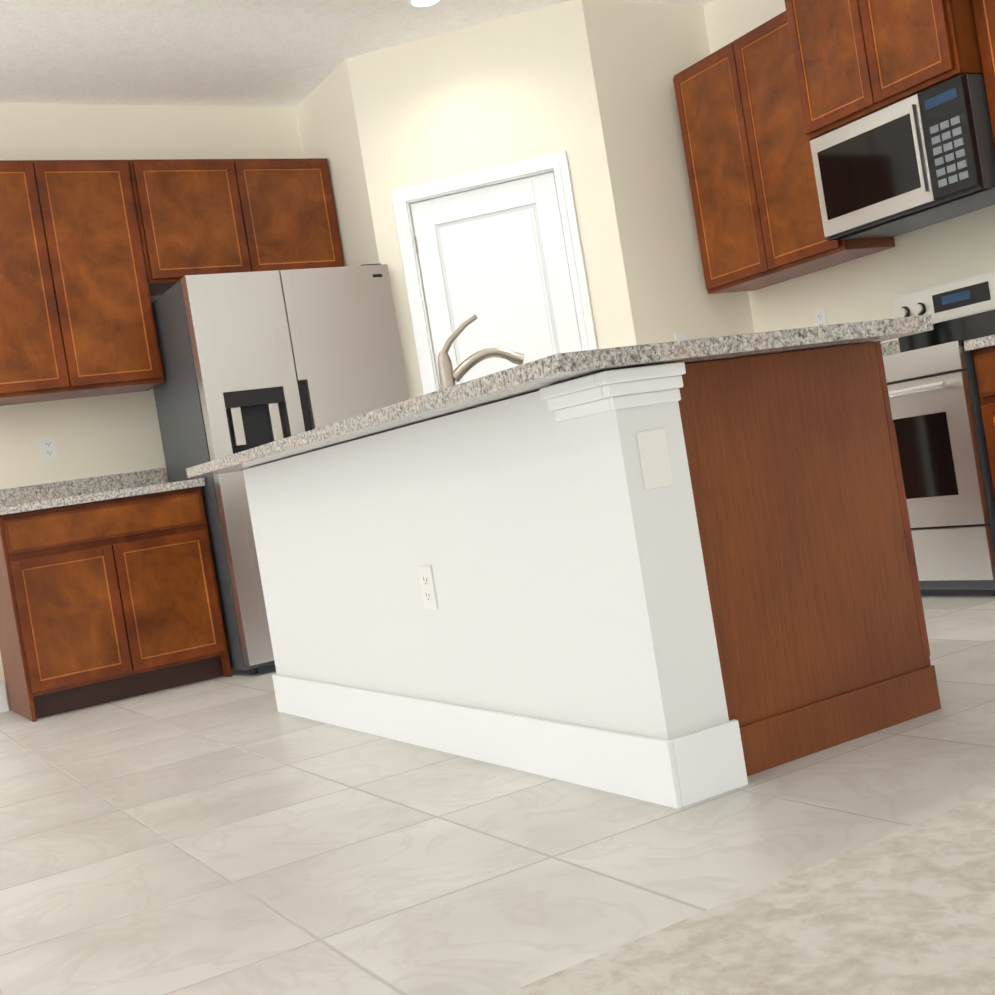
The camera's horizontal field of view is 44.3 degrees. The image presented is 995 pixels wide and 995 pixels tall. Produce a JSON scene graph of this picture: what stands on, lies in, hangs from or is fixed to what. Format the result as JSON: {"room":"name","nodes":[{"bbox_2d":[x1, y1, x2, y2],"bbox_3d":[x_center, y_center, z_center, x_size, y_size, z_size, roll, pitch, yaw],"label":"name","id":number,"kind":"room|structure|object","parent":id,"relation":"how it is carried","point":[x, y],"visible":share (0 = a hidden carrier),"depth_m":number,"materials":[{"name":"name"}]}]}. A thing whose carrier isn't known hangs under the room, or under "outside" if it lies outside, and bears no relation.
{"room":"kitchen","nodes":[
{"label":"kitchen","id":0,"kind":"room"},
{"bbox_2d":[0,103,303,709],"bbox_3d":[-1.049,-0.664,6.556,3.760,2.840,0.120,-10,1,-30],"label":"wall","id":1,"kind":"structure","parent":0,"point":[102,435],"depth_m":6.00,"materials":[{"name":"beige paint"}]},
{"bbox_2d":[39,435,58,460],"bbox_3d":[-2.135,-0.233,5.817,0.072,0.116,0.008,-10,1,-30],"label":"electrical outlet","id":2,"kind":"object","parent":1,"relation":"attached to","point":[48,447],"visible":1,"depth_m":5.82,"materials":[{"name":"white plastic"}]},
{"bbox_2d":[0,160,164,405],"bbox_3d":[-2.110,-1.003,5.705,0.875,1.065,0.326,-10,1,-30],"label":"upper cabinet","id":3,"kind":"object","parent":1,"relation":"attached to","point":[77,320],"visible":1,"depth_m":5.62,"materials":[{"name":"brown wood"}]},
{"bbox_2d":[128,158,344,295],"bbox_3d":[-1.338,-1.374,6.182,1.022,0.595,0.326,-10,1,-30],"label":"upper cabinet","id":4,"kind":"object","parent":1,"relation":"attached to","point":[208,216],"visible":0.81,"depth_m":6.02,"materials":[{"name":"brown wood"}]},
{"bbox_2d":[295,60,379,266],"bbox_3d":[-0.637,-0.727,6.327,0.115,2.840,0.695,-10,1,-30],"label":"wall","id":5,"kind":"structure","parent":0,"point":[326,119],"depth_m":6.18,"materials":[{"name":"beige paint"}]},
{"bbox_2d":[0,0,712,106],"bbox_3d":[-1.426,-2.010,0.960,9.820,0.120,9.900,-10,1,-30],"label":"ceiling","id":6,"kind":"structure","parent":0,"point":[264,53],"depth_m":5.57,"materials":[{"name":"white paint"}]},
{"bbox_2d":[406,0,438,6],"bbox_3d":[-0.318,-2.189,5.359,0.176,0.023,0.176,-10,1,-30],"label":"recessed light","id":7,"kind":"object","parent":6,"relation":"in","point":[420,3],"visible":1,"depth_m":5.38,"materials":[{"name":"white"}]},
{"bbox_2d":[346,0,636,398],"bbox_3d":[0.066,-0.834,5.904,1.180,2.840,0.115,-9,1,15],"label":"wall","id":8,"kind":"structure","parent":0,"point":[506,90],"depth_m":5.81,"materials":[{"name":"beige paint"}]},
{"bbox_2d":[391,151,597,394],"bbox_3d":[0.087,-0.494,5.908,0.877,2.162,0.135,-9,1,15],"label":"door frame","id":9,"kind":"structure","parent":8,"relation":"attached to","point":[405,197],"depth_m":5.84,"materials":[{"name":"white wood"}]},
{"bbox_2d":[410,172,581,389],"bbox_3d":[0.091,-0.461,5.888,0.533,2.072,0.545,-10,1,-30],"label":"pantry door","id":10,"kind":"structure","parent":8,"relation":"in","point":[494,259],"depth_m":5.86,"materials":[{"name":"white wood"}]},
{"bbox_2d":[0,590,994,994],"bbox_3d":[-2.185,1.065,3.127,9.620,0.100,4.790,-10,1,-30],"label":"floor","id":11,"kind":"structure","parent":0,"point":[236,834],"depth_m":2.42,"materials":[{"name":"beige tile"}]},
{"bbox_2d":[0,487,231,721],"bbox_3d":[-1.796,0.467,5.603,0.875,0.876,0.621,-10,1,-30],"label":"base cabinet","id":12,"kind":"object","parent":11,"relation":"on","point":[102,602],"visible":1,"depth_m":5.33,"materials":[{"name":"brown wood"}]},
{"bbox_2d":[0,468,205,515],"bbox_3d":[-1.877,-0.035,5.584,0.906,0.138,0.640,-10,1,-30],"label":"countertop","id":13,"kind":"structure","parent":12,"relation":"on","point":[24,499],"depth_m":5.73,"materials":[{"name":"stone"}]},
{"bbox_2d":[152,264,408,674],"bbox_3d":[-1.005,-0.141,5.981,0.998,1.812,0.785,-10,1,-30],"label":"refrigerator","id":14,"kind":"object","parent":11,"relation":"on","point":[249,360],"visible":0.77,"depth_m":5.58,"materials":[{"name":"grey metal"}]},
{"bbox_2d":[243,391,728,739],"bbox_3d":[-0.206,0.247,3.438,0.160,0.874,2.256,-10,1,-30],"label":"wall","id":15,"kind":"structure","parent":11,"relation":"on","point":[564,560],"depth_m":2.88,"materials":[{"name":"white paint"}]},
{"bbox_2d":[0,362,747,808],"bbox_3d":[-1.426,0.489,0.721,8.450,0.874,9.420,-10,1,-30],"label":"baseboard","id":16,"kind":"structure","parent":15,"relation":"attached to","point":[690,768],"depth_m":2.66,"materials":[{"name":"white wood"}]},
{"bbox_2d":[418,566,438,609],"bbox_3d":[-0.185,0.239,3.233,0.008,0.116,0.072,-10,1,-30],"label":"outlet","id":17,"kind":"object","parent":15,"relation":"attached to","point":[427,584],"visible":1,"depth_m":3.23,"materials":[{"name":"white plastic"}]},
{"bbox_2d":[636,428,673,489],"bbox_3d":[0.316,-0.078,2.455,0.072,0.116,0.006,-10,1,-30],"label":"light switch","id":18,"kind":"object","parent":15,"relation":"attached to","point":[655,463],"visible":1,"depth_m":2.45,"materials":[{"name":"white plastic"}]},
{"bbox_2d":[678,341,940,776],"bbox_3d":[0.509,0.137,3.034,0.676,0.876,0.767,-10,1,-30],"label":"base cabinet","id":19,"kind":"object","parent":11,"relation":"on","point":[802,515],"visible":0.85,"depth_m":2.70,"materials":[{"name":"brown wood"}]},
{"bbox_2d":[883,270,994,595],"bbox_3d":[1.726,-0.249,4.763,0.722,1.192,0.760,-10,1,-30],"label":"range","id":20,"kind":"object","parent":11,"relation":"on","point":[933,393],"visible":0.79,"depth_m":4.44,"materials":[{"name":"grey metal"}]},
{"bbox_2d":[973,346,994,494],"bbox_3d":[2.221,-0.157,4.060,0.621,0.876,0.929,-10,1,-30],"label":"base cabinet","id":21,"kind":"object","parent":11,"relation":"on","point":[984,361],"visible":1,"depth_m":4.26,"materials":[{"name":"brown wood"}]},
{"bbox_2d":[963,335,994,350],"bbox_3d":[2.131,-0.658,4.047,0.640,0.138,0.930,-10,1,-30],"label":"countertop","id":22,"kind":"structure","parent":21,"relation":"on","point":[980,343],"depth_m":4.23,"materials":[{"name":"stone"}]},
{"bbox_3d":[1.370,-0.044,5.526,0.621,0.876,0.933,-10,1,-30],"label":"base cabinet","id":23,"kind":"object","parent":11,"relation":"on","visible":0},
{"bbox_2d":[881,339,900,356],"bbox_3d":[1.281,-0.545,5.512,0.640,0.138,0.934,-10,1,-30],"label":"countertop","id":24,"kind":"structure","parent":23,"relation":"on","point":[890,348],"depth_m":5.34,"materials":[{"name":"stone"}]},
{"bbox_3d":[0.045,0.199,3.833,0.676,0.876,1.080,-10,1,-30],"label":"base cabinet","id":25,"kind":"object","parent":11,"relation":"on","visible":0,"materials":[{"name":"granite"}]},
{"bbox_2d":[186,314,933,477],"bbox_3d":[-0.044,-0.141,3.607,1.040,0.246,2.465,-10,1,-30],"label":"countertop","id":26,"kind":"structure","parent":25,"relation":"on","point":[527,378],"depth_m":2.64,"materials":[{"name":"stone"}]},
{"bbox_2d":[438,315,524,388],"bbox_3d":[-0.052,-0.405,3.643,0.274,0.274,0.070,-9,1,-6],"label":"faucet","id":27,"kind":"object","parent":26,"relation":"on","point":[448,376],"visible":0.79,"depth_m":3.63,"materials":[{"name":"silver metal"}]},
{"bbox_2d":[582,0,754,344],"bbox_3d":[0.901,-0.970,5.935,0.740,2.840,0.115,-10,1,-30],"label":"wall","id":28,"kind":"structure","parent":0,"point":[642,54],"depth_m":5.82,"materials":[{"name":"beige paint"}]},
{"bbox_2d":[674,331,687,340],"bbox_3d":[0.884,-0.732,5.834,0.072,0.116,0.010,-10,1,-30],"label":"light switch","id":29,"kind":"object","parent":28,"relation":"attached to","point":[680,336],"visible":0.4,"depth_m":5.83,"materials":[{"name":"white plastic"}]},
{"bbox_2d":[503,791,994,994],"bbox_3d":[0.243,0.736,-1.059,9.620,0.112,4.910,-10,1,-30],"label":"floor carpet","id":30,"kind":"object","parent":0,"point":[909,910],"depth_m":1.69,"materials":[{"name":"beige carpet"}]},
{"bbox_2d":[703,0,994,342],"bbox_3d":[1.603,-1.077,5.574,0.120,2.840,4.285,-10,1,-30],"label":"wall","id":31,"kind":"structure","parent":0,"point":[867,288],"depth_m":5.45,"materials":[{"name":"beige paint"}]},
{"bbox_2d":[673,11,894,293],"bbox_3d":[1.269,-1.548,5.554,0.326,1.057,0.884,-10,1,-30],"label":"upper cabinet","id":32,"kind":"object","parent":31,"relation":"attached to","point":[752,183],"visible":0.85,"depth_m":5.47,"materials":[{"name":"brown wood"}]},
{"bbox_2d":[813,307,827,325],"bbox_3d":[1.505,-0.820,5.685,0.008,0.116,0.072,-10,1,-30],"label":"electrical outlet","id":33,"kind":"object","parent":31,"relation":"attached to","point":[820,315],"visible":0.62,"depth_m":5.68,"materials":[{"name":"white plastic"}]},
{"bbox_2d":[784,0,983,139],"bbox_3d":[1.542,-1.994,4.791,0.501,0.950,0.862,-10,1,-30],"label":"upper cabinet","id":34,"kind":"object","parent":31,"relation":"attached to","point":[854,60],"visible":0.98,"depth_m":4.68,"materials":[{"name":"brown wood"}]},
{"bbox_2d":[810,74,994,239],"bbox_3d":[1.674,-1.319,4.815,0.450,0.416,0.758,-10,1,-30],"label":"microwave","id":35,"kind":"object","parent":34,"relation":"attached to","point":[923,159],"visible":1,"depth_m":4.66,"materials":[{"name":"grey metal"}]},
{"bbox_2d":[972,0,994,144],"bbox_3d":[2.106,-1.665,4.110,0.326,1.047,0.930,-10,1,-30],"label":"upper cabinet","id":36,"kind":"object","parent":31,"relation":"attached to","point":[984,12],"visible":1,"depth_m":4.39,"materials":[{"name":"brown wood"}]}
]}

